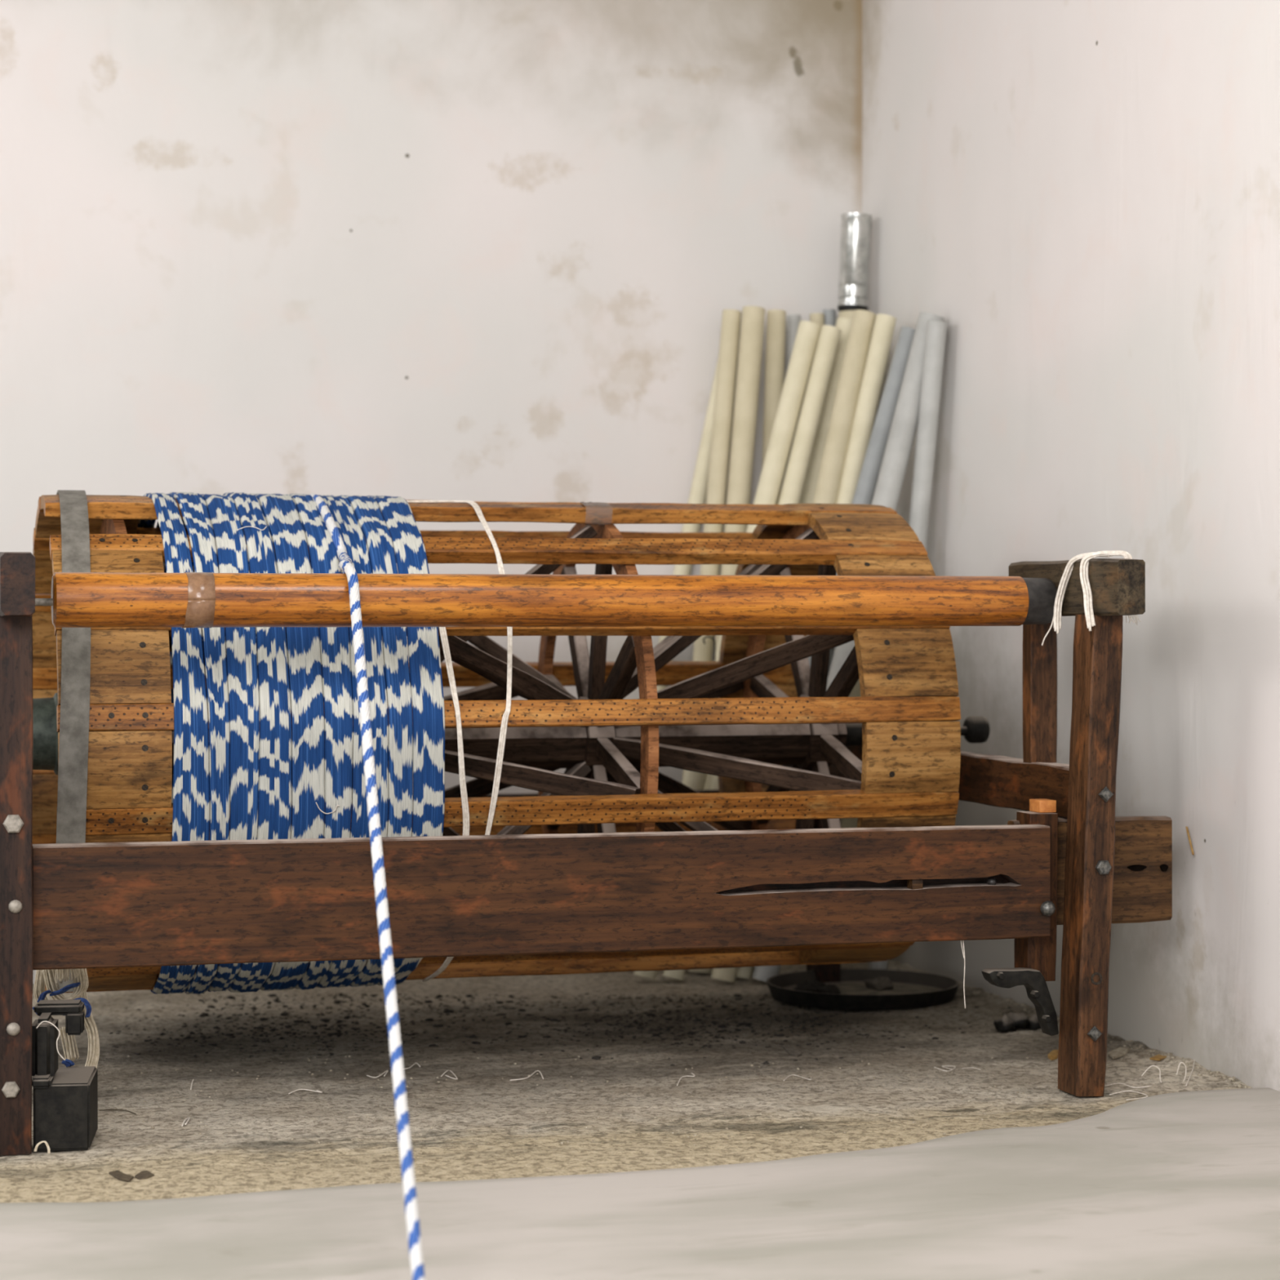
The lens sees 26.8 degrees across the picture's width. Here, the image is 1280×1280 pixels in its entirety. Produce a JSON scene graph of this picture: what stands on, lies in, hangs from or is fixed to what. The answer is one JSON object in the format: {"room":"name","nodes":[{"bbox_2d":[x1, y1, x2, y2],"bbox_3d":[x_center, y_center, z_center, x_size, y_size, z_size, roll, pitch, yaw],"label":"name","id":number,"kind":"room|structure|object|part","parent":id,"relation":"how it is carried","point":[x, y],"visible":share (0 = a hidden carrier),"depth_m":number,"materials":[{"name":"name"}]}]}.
{"room":"textile factory","nodes":[
{"label":"textile factory","id":0,"kind":"room"},
{"bbox_2d":[0,0,862,984],"bbox_3d":[-2.191,-0.901,6.687,5.880,3.600,0.012,0,1,-16],"label":"wall","id":1,"kind":"structure","parent":0,"point":[486,251],"depth_m":7.14,"materials":[{"name":"white paint"}]},
{"bbox_2d":[0,960,1279,1279],"bbox_3d":[-1.052,0.918,2.855,5.947,0.024,8.050,0,1,-16],"label":"floor","id":2,"kind":"structure","parent":0,"point":[259,1155],"depth_m":4.74,"materials":[{"name":"beige concrete"}]},
{"bbox_2d":[34,1141,50,1153],"bbox_3d":[-1.045,0.887,4.703,0.028,0.022,0.002,0,1,-16],"label":"thread","id":3,"kind":"object","parent":2,"relation":"on","point":[41,1142],"visible":1,"depth_m":4.70},
{"bbox_2d":[31,999,97,1151],"bbox_3d":[-1.034,0.777,4.820,0.107,0.243,0.196,0,1,-7],"label":"weight","id":4,"kind":"object","parent":2,"relation":"on","point":[65,1099],"visible":0.99,"depth_m":4.74,"materials":[{"name":"black metal"}]},
{"bbox_2d":[35,1021,65,1060],"bbox_3d":[-1.039,0.707,4.744,0.050,0.071,0.002,0,1,-16],"label":"wire","id":5,"kind":"object","parent":4,"relation":"attached to","point":[42,1021],"visible":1,"depth_m":4.75,"materials":[{"name":"white fabric"}]},
{"bbox_3d":[-1.051,0.665,4.871,0.085,0.021,0.060,0,1,-7],"label":"jaw arm","id":6,"kind":"part","parent":4,"relation":"part of","materials":[{"name":"metal"}]},
{"bbox_2d":[32,968,99,1068],"bbox_3d":[-1.057,0.711,4.955,0.123,0.245,0.113,0,1,-16],"label":"yarn skein","id":7,"kind":"object","parent":4,"relation":"hanging from","point":[49,977],"visible":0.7,"depth_m":4.97,"materials":[{"name":"beige fabric"}]},
{"bbox_2d":[99,1109,136,1114],"bbox_3d":[-0.986,0.897,5.122,0.081,0.005,0.035,0,1,20],"label":"scrap","id":8,"kind":"object","parent":2,"relation":"on","point":[100,1109],"visible":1,"depth_m":5.13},
{"bbox_2d":[108,1169,133,1182],"bbox_3d":[-0.871,0.901,4.519,0.028,0.004,0.084,0,1,-37],"label":"scrap","id":9,"kind":"object","parent":2,"relation":"on","point":[118,1175],"visible":1,"depth_m":4.51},
{"bbox_2d":[134,1170,154,1179],"bbox_3d":[-0.835,0.901,4.529,0.033,0.004,0.060,0,1,-16],"label":"scrap","id":10,"kind":"object","parent":2,"relation":"on","point":[144,1175],"visible":1,"depth_m":4.52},
{"bbox_2d":[181,1116,190,1126],"bbox_3d":[-0.845,0.896,5.005,0.008,0.004,0.088,0,1,-3],"label":"scrap","id":11,"kind":"object","parent":2,"relation":"on","point":[188,1117],"visible":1,"depth_m":5.00,"materials":[{"name":"white fabric"}]},
{"bbox_2d":[288,1088,322,1093],"bbox_3d":[-0.664,0.894,5.325,0.067,0.006,0.035,0,1,-16],"label":"scrap","id":12,"kind":"object","parent":2,"relation":"on","point":[317,1091],"visible":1,"depth_m":5.33,"materials":[{"name":"white fabric"}]},
{"bbox_2d":[366,1070,388,1078],"bbox_3d":[-0.530,0.891,5.519,0.035,0.004,0.071,0,1,37],"label":"scrap","id":13,"kind":"object","parent":2,"relation":"on","point":[386,1071],"visible":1,"depth_m":5.50,"materials":[{"name":"white fabric"}]},
{"bbox_2d":[404,1062,420,1069],"bbox_3d":[-0.471,0.890,5.614,0.032,0.005,0.096,0,1,17],"label":"scrap","id":14,"kind":"object","parent":2,"relation":"on","point":[415,1063],"visible":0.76,"depth_m":5.61,"materials":[{"name":"white fabric"}]},
{"bbox_2d":[440,1069,457,1079],"bbox_3d":[-0.395,0.891,5.514,0.032,0.004,0.116,0,1,-11],"label":"scrap","id":15,"kind":"object","parent":2,"relation":"on","point":[456,1078],"visible":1,"depth_m":5.50,"materials":[{"name":"white fabric"}]},
{"bbox_2d":[510,1070,543,1080],"bbox_3d":[-0.214,0.891,5.494,0.054,0.004,0.117,0,1,27],"label":"scrap","id":16,"kind":"object","parent":2,"relation":"on","point":[536,1070],"visible":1,"depth_m":5.48,"materials":[{"name":"white fabric"}]},
{"bbox_2d":[109,992,1018,1066],"bbox_3d":[-0.148,0.884,6.168,2.177,0.020,1.048,0,1,0],"label":"debris","id":17,"kind":"object","parent":2,"relation":"on","point":[339,1033],"depth_m":6.20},
{"bbox_2d":[0,551,1172,1155],"bbox_3d":[-0.220,0.362,5.775,2.338,1.055,1.784,0,1,-16],"label":"frame","id":18,"kind":"object","parent":2,"relation":"on","point":[1067,860],"visible":0.91,"depth_m":5.06,"materials":[{"name":"brown wood"}]},
{"bbox_3d":[-1.105,0.427,4.742,0.064,0.945,0.097,0,1,-16],"label":"post","id":19,"kind":"part","parent":18,"relation":"part of","materials":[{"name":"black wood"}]},
{"bbox_3d":[-1.135,-0.099,4.847,0.066,0.114,0.514,0,1,-16],"label":"arm","id":20,"kind":"part","parent":18,"relation":"part of","materials":[{"name":"black wood"}]},
{"bbox_2d":[32,494,990,992],"bbox_3d":[-0.302,0.215,5.978,2.313,1.054,1.054,0,1,-16],"label":"drum","id":21,"kind":"object","parent":18,"relation":"on","point":[757,718],"visible":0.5,"depth_m":5.72,"materials":[{"name":"orange wood"}]},
{"bbox_2d":[56,489,90,991],"bbox_3d":[-1.218,0.178,5.710,0.080,0.991,1.082,0,1,-13],"label":"belt","id":22,"kind":"object","parent":21,"relation":"attached to","point":[75,537],"visible":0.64,"depth_m":5.21,"materials":[{"name":"grey fabric"}]},
{"bbox_2d":[137,492,444,994],"bbox_3d":[-0.796,0.217,5.836,0.543,1.076,1.076,0,1,-16],"label":"wound yarn","id":23,"kind":"object","parent":21,"relation":"on","point":[261,717],"visible":0.65,"depth_m":5.37,"materials":[{"name":"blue fabric"}]},
{"bbox_2d":[308,493,425,1279],"bbox_3d":[-0.388,0.299,4.233,0.132,1.195,3.146,0,1,-12],"label":"strand","id":24,"kind":"object","parent":21,"relation":"attached to","point":[415,1254],"visible":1,"depth_m":4.22,"materials":[{"name":"fabric"}]},
{"bbox_2d":[395,626,469,980],"bbox_3d":[-0.455,0.315,5.604,0.049,0.855,0.437,0,1,-27],"label":"cord","id":25,"kind":"object","parent":21,"relation":"attached to","point":[442,630],"visible":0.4,"depth_m":5.42,"materials":[{"name":"fabric"}]},
{"bbox_2d":[406,500,512,982],"bbox_3d":[-0.387,0.221,5.625,0.179,1.042,0.431,0,1,-16],"label":"cord","id":26,"kind":"object","parent":21,"relation":"hanging from","point":[500,567],"visible":0.78,"depth_m":5.46,"materials":[{"name":"fabric"}]},
{"bbox_3d":[-0.140,0.474,5.039,1.951,0.226,0.055,0,1,-16],"label":"rail","id":27,"kind":"part","parent":18,"relation":"part of","materials":[{"name":"red wood"}]},
{"bbox_2d":[35,572,1057,627],"bbox_3d":[-0.139,-0.076,5.161,2.066,0.103,0.103,0,1,-16],"label":"roller","id":28,"kind":"object","parent":18,"relation":"attached to","point":[78,599],"visible":1,"depth_m":5.11,"materials":[{"name":"brown wood"}]},
{"bbox_3d":[-0.543,0.460,6.580,2.030,0.162,0.051,0,1,-16],"label":"rail","id":29,"kind":"part","parent":18,"relation":"part of","materials":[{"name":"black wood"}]},
{"bbox_3d":[0.468,0.578,6.850,0.063,0.600,0.097,0,1,-16],"label":"post","id":30,"kind":"part","parent":18,"relation":"part of","materials":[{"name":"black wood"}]},
{"bbox_3d":[0.674,0.299,6.129,0.064,0.107,1.594,0,1,-16],"label":"rail","id":31,"kind":"part","parent":18,"relation":"part of","materials":[{"name":"red wood"}]},
{"bbox_2d":[960,940,965,1008],"bbox_3d":[0.630,0.648,5.252,0.013,0.143,0.002,0,1,-16],"label":"thread","id":32,"kind":"object","parent":18,"relation":"hanging from","point":[961,940],"visible":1,"depth_m":5.25,"materials":[{"name":"white fabric"}]},
{"bbox_3d":[0.830,0.101,5.580,0.061,0.305,0.045,0,1,-16],"label":"post","id":33,"kind":"part","parent":18,"relation":"part of","materials":[{"name":"brown wood"}]},
{"bbox_3d":[0.875,-0.105,5.423,0.065,0.114,0.514,0,1,-16],"label":"arm","id":34,"kind":"part","parent":18,"relation":"part of","materials":[{"name":"grey wood"}]},
{"bbox_2d":[1041,550,1132,645],"bbox_3d":[0.885,-0.082,5.324,0.103,0.188,0.171,0,1,-25],"label":"cord","id":35,"kind":"object","parent":18,"relation":"hanging from","point":[1087,595],"visible":0.94,"depth_m":5.28,"materials":[{"name":"white fabric"}]},
{"bbox_3d":[0.888,0.421,5.313,0.066,0.946,0.098,2,0,-16],"label":"post","id":36,"kind":"part","parent":18,"relation":"part of","materials":[{"name":"brown wood"}]},
{"bbox_2d":[1090,972,1102,985],"bbox_3d":[0.893,0.663,5.269,0.025,0.025,0.007,0,1,-16],"label":"washer","id":37,"kind":"object","parent":18,"relation":"in","point":[1096,978],"depth_m":5.27,"materials":[{"name":"brown metal"}]},
{"bbox_2d":[1125,614,1141,625],"bbox_3d":[0.973,-0.040,5.303,0.032,0.021,0.002,0,1,-16],"label":"tuft","id":38,"kind":"object","parent":18,"relation":"attached to","point":[1130,617],"visible":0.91,"depth_m":5.30,"materials":[{"name":"white fabric"}]},
{"bbox_2d":[114,984,1251,1146],"bbox_3d":[0.019,0.887,5.584,2.208,0.024,1.890,0,1,-16],"label":"crumbs","id":39,"kind":"object","parent":2,"relation":"on","point":[1223,1077],"visible":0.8,"depth_m":5.48,"materials":[{"name":"beige"}]},
{"bbox_2d":[676,1072,694,1086],"bbox_3d":[0.090,0.894,5.474,0.022,0.005,0.136,0,1,21],"label":"scrap","id":40,"kind":"object","parent":2,"relation":"on","point":[691,1073],"visible":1,"depth_m":5.50,"materials":[{"name":"white fabric"}]},
{"bbox_2d":[656,354,719,691],"bbox_3d":[0.070,0.024,7.288,0.416,1.698,0.047,0,1,-17],"label":"cardboard tube","id":41,"kind":"object","parent":2,"relation":"on","point":[698,493],"visible":0.13,"depth_m":7.29,"materials":[{"name":"beige cardboard"}]},
{"bbox_2d":[682,309,741,780],"bbox_3d":[0.172,-0.008,7.190,0.052,1.765,0.290,0,1,40],"label":"cardboard tube","id":42,"kind":"object","parent":2,"relation":"on","point":[731,318],"visible":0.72,"depth_m":7.22,"materials":[{"name":"beige cardboard"}]},
{"bbox_2d":[633,320,820,980],"bbox_3d":[0.233,0.014,7.051,0.571,1.724,0.058,0,1,-31],"label":"cardboard tube","id":43,"kind":"object","parent":2,"relation":"on","point":[807,334],"visible":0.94,"depth_m":7.11,"materials":[{"name":"beige cardboard"}]},
{"bbox_2d":[688,306,765,973],"bbox_3d":[0.233,-0.011,7.156,0.062,1.772,0.327,0,1,34],"label":"cardboard tube","id":44,"kind":"object","parent":2,"relation":"on","point":[753,319],"visible":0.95,"depth_m":7.20,"materials":[{"name":"beige cardboard"}]},
{"bbox_2d":[662,324,841,980],"bbox_3d":[0.297,0.020,7.043,0.558,1.712,0.054,0,1,-33],"label":"cardboard tube","id":45,"kind":"object","parent":2,"relation":"on","point":[829,335],"visible":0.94,"depth_m":7.11,"materials":[{"name":"beige cardboard"}]},
{"bbox_2d":[702,635,715,661],"bbox_3d":[0.178,0.028,6.918,0.035,0.077,0.004,0,1,-16],"label":"wire hook","id":46,"kind":"object","parent":45,"relation":"attached to","point":[704,637],"visible":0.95,"depth_m":6.92,"materials":[{"name":"metal"}]},
{"bbox_2d":[753,309,786,967],"bbox_3d":[0.339,-0.010,7.240,0.052,1.768,0.215,0,1,22],"label":"cardboard tube","id":47,"kind":"object","parent":2,"relation":"on","point":[775,318],"visible":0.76,"depth_m":7.27,"materials":[{"name":"beige cardboard"}]},
{"bbox_2d":[785,314,800,472],"bbox_3d":[0.414,-0.009,7.361,0.040,1.764,0.106,0,1,13],"label":"tube","id":48,"kind":"object","parent":2,"relation":"on","point":[793,321],"visible":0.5,"depth_m":7.37,"materials":[{"name":"grey cardboard"}]},
{"bbox_2d":[711,309,875,982],"bbox_3d":[0.403,0.005,6.984,0.505,1.744,0.061,0,1,-31],"label":"cardboard tube","id":49,"kind":"object","parent":2,"relation":"on","point":[827,489],"visible":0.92,"depth_m":7.03,"materials":[{"name":"beige cardboard"}]},
{"bbox_2d":[783,1074,811,1080],"bbox_3d":[0.325,0.893,5.480,0.054,0.003,0.067,0,1,14],"label":"scrap","id":50,"kind":"object","parent":2,"relation":"on","point":[791,1074],"visible":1,"depth_m":5.49,"materials":[{"name":"white fabric"}]},
{"bbox_2d":[735,313,896,978],"bbox_3d":[0.454,0.011,7.008,0.460,1.731,0.054,0,1,-18],"label":"cardboard tube","id":51,"kind":"object","parent":2,"relation":"on","point":[884,324],"visible":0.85,"depth_m":7.03,"materials":[{"name":"beige cardboard"}]},
{"bbox_2d":[809,312,824,370],"bbox_3d":[0.495,-0.013,7.384,0.040,1.770,0.097,0,1,-17],"label":"cardboard tube","id":52,"kind":"object","parent":2,"relation":"on","point":[818,318],"visible":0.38,"depth_m":7.38,"materials":[{"name":"beige cardboard"}]},
{"bbox_2d":[735,326,915,979],"bbox_3d":[0.464,0.032,6.965,0.527,1.689,0.050,0,1,-5],"label":"tube","id":53,"kind":"object","parent":2,"relation":"on","point":[866,485],"visible":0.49,"depth_m":6.95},
{"bbox_2d":[799,317,852,503],"bbox_3d":[0.378,0.003,7.186,0.467,1.744,0.054,0,1,-29],"label":"cardboard tube","id":54,"kind":"object","parent":2,"relation":"on","point":[807,495],"visible":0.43,"depth_m":7.22,"materials":[{"name":"beige cardboard"}]},
{"bbox_2d":[822,309,835,676],"bbox_3d":[0.527,-0.019,7.396,0.039,1.782,0.038,0,-1,-16],"label":"tube","id":55,"kind":"object","parent":2,"relation":"on","point":[829,314],"visible":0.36,"depth_m":7.39,"materials":[{"name":"grey cardboard"}]},
{"bbox_2d":[752,311,944,982],"bbox_3d":[0.533,0.019,6.882,0.492,1.716,0.064,0,1,-3],"label":"tube","id":56,"kind":"object","parent":2,"relation":"on","point":[905,419],"visible":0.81,"depth_m":6.86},
{"bbox_2d":[838,310,860,827],"bbox_3d":[0.579,-0.012,7.347,0.073,1.769,0.073,0,-1,-16],"label":"cardboard tube","id":57,"kind":"object","parent":2,"relation":"on","point":[855,692],"visible":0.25,"depth_m":7.31,"materials":[{"name":"beige cardboard"}]},
{"bbox_2d":[837,213,872,311],"bbox_3d":[0.588,-1.030,7.357,0.096,0.266,0.085,0,1,-16],"label":"metal pipe","id":58,"kind":"object","parent":57,"relation":"on","point":[855,232],"visible":0.96,"depth_m":7.32,"materials":[{"name":"silver metal"}]},
{"bbox_2d":[766,968,959,1010],"bbox_3d":[0.548,0.856,6.618,0.472,0.048,0.472,0,1,-16],"label":"round pan","id":59,"kind":"object","parent":2,"relation":"on","point":[862,989],"visible":1,"depth_m":6.58,"materials":[{"name":"metal"}]},
{"bbox_2d":[867,320,947,969],"bbox_3d":[0.687,0.032,6.927,0.050,1.690,0.281,0,1,-36],"label":"tube","id":60,"kind":"object","parent":2,"relation":"on","point":[935,337],"visible":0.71,"depth_m":6.84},
{"bbox_2d":[933,1065,955,1071],"bbox_3d":[0.637,0.890,5.601,0.040,0.006,0.068,0,1,31],"label":"scrap","id":61,"kind":"object","parent":2,"relation":"on","point":[942,1065],"visible":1,"depth_m":5.59,"materials":[{"name":"white fabric"}]},
{"bbox_2d":[993,1012,1040,1032],"bbox_3d":[0.856,0.868,6.098,0.112,0.050,0.071,0,1,-16],"label":"scrap casting","id":62,"kind":"object","parent":2,"relation":"on","point":[1009,1022],"visible":0.94,"depth_m":6.08,"materials":[{"name":"metal"}]},
{"bbox_2d":[1047,1049,1057,1060],"bbox_3d":[0.882,0.886,5.745,0.021,0.010,0.095,0,1,11],"label":"chip","id":63,"kind":"object","parent":2,"relation":"on","point":[1053,1055],"visible":0.94,"depth_m":5.72,"materials":[{"name":"orange wood"}]},
{"bbox_2d":[1107,1047,1129,1058],"bbox_3d":[1.020,0.881,5.734,0.037,0.006,0.129,0,1,29],"label":"chip","id":64,"kind":"object","parent":2,"relation":"on","point":[1119,1052],"visible":1,"depth_m":5.72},
{"bbox_2d":[1104,1082,1151,1088],"bbox_3d":[0.978,0.892,5.385,0.091,0.002,0.040,0,1,16],"label":"scrap","id":65,"kind":"object","parent":2,"relation":"on","point":[1117,1082],"visible":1,"depth_m":5.38,"materials":[{"name":"white fabric"}]},
{"bbox_2d":[1109,1090,1147,1100],"bbox_3d":[0.961,0.894,5.280,0.067,0.003,0.087,0,1,-16],"label":"scrap","id":66,"kind":"object","parent":2,"relation":"on","point":[1123,1091],"visible":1,"depth_m":5.29,"materials":[{"name":"white fabric"}]},
{"bbox_2d":[1149,1054,1166,1060],"bbox_3d":[1.096,0.881,5.679,0.025,0.003,0.063,0,1,29],"label":"chip","id":67,"kind":"object","parent":2,"relation":"on","point":[1158,1057],"visible":1,"depth_m":5.67,"materials":[{"name":"orange wood"}]},
{"bbox_2d":[1141,1062,1186,1082],"bbox_3d":[1.058,0.879,5.431,0.101,0.051,0.002,0,1,-16],"label":"scrap","id":68,"kind":"object","parent":2,"relation":"on","point":[1180,1062],"visible":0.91,"depth_m":5.43,"materials":[{"name":"white fabric"}]},
{"bbox_2d":[1185,1059,1195,1086],"bbox_3d":[1.145,0.884,5.510,0.038,0.013,0.285,0,1,16],"label":"scrap","id":69,"kind":"object","parent":2,"relation":"on","point":[1194,1060],"visible":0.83,"depth_m":5.48,"materials":[{"name":"white fabric"}]},
{"bbox_2d":[862,0,1279,1091],"bbox_3d":[1.659,-0.872,3.858,0.011,3.600,7.600,0,1,-16],"label":"wall","id":70,"kind":"structure","parent":0,"point":[1086,193],"depth_m":5.89,"materials":[{"name":"white paint"}]},
{"bbox_2d":[1185,826,1194,854],"bbox_3d":[1.147,0.419,5.611,0.005,0.058,0.033,0,1,-16],"label":"twig","id":71,"kind":"object","parent":70,"relation":"attached to","point":[1186,827],"visible":1,"depth_m":5.61,"materials":[{"name":"brown wood"}]}
]}

